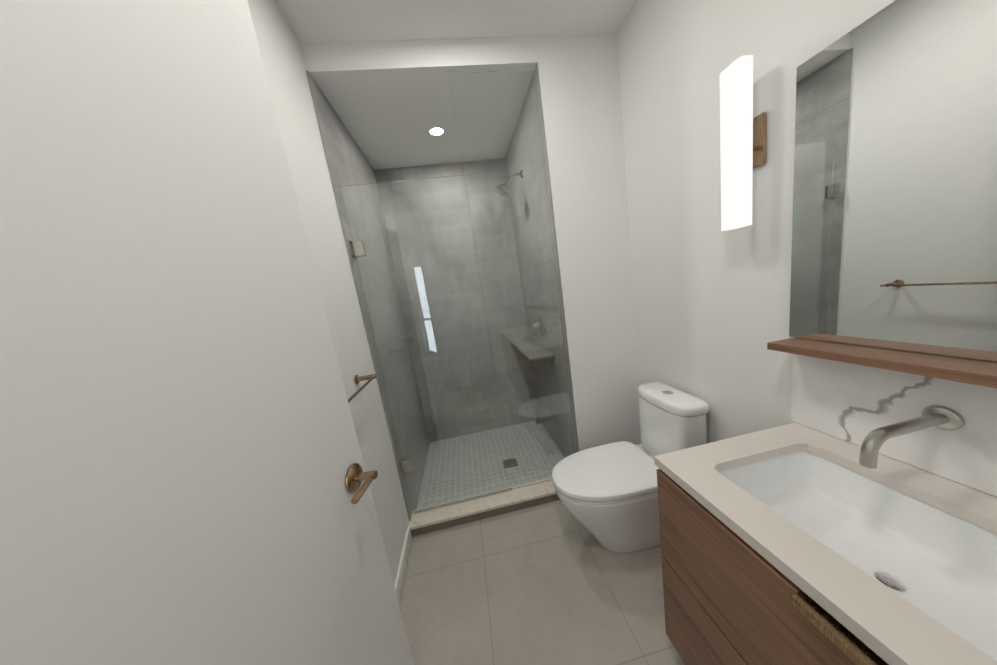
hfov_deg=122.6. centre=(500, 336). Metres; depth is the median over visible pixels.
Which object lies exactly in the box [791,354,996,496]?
backsplash panel
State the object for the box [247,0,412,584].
wall
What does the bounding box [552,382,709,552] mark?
toilet
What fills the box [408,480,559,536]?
sill
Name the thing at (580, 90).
wall
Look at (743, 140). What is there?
sconce
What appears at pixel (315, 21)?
ceiling
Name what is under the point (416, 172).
wall
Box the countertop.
[654,422,996,664]
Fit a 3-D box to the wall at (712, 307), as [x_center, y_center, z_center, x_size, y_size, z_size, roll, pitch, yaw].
[1.127,-0.158,0.337,0.001,2.900,3.100,-10,9,-7]
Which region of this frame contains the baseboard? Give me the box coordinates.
[394,527,411,604]
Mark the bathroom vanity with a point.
(726, 603)
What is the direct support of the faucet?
attached to the backsplash panel
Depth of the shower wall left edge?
1.59 m
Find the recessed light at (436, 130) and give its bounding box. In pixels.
[428,126,444,135]
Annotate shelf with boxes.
[767,337,996,387]
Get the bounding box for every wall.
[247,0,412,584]
[300,34,640,450]
[374,162,502,424]
[535,64,578,451]
[617,0,894,442]
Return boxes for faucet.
[859,406,964,468]
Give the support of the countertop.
on the bathroom vanity
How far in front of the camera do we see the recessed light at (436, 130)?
2.07 m
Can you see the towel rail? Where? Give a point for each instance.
(369, 378)
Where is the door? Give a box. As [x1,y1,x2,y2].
[0,0,413,664]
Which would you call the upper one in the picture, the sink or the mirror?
the mirror
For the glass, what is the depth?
1.75 m
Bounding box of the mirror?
[789,0,996,361]
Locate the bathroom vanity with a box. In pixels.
[654,462,893,664]
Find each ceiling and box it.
[273,0,635,42]
[309,62,536,169]
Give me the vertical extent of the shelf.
0.025 m
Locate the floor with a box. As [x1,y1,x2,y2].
[399,500,684,664]
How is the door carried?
in the wall at (283, 62)
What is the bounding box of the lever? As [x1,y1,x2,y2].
[345,463,377,503]
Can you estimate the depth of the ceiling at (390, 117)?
1.78 m
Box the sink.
[714,446,996,661]
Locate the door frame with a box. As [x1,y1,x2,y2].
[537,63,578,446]
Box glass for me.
[340,69,575,512]
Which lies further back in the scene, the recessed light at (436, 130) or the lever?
the recessed light at (436, 130)
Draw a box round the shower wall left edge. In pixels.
[306,70,410,521]
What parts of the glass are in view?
door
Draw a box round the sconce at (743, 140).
[720,55,766,230]
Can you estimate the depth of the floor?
1.36 m
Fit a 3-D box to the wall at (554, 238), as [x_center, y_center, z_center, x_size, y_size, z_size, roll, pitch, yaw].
[0.328,-0.309,2.349,0.001,2.770,1.118,-10,9,-7]
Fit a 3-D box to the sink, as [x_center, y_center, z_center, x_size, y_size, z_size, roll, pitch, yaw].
[0.903,0.516,0.640,0.430,0.153,0.618,-10,9,-7]
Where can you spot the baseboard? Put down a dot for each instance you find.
(400, 576)
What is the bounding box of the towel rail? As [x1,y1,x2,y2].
[348,374,376,402]

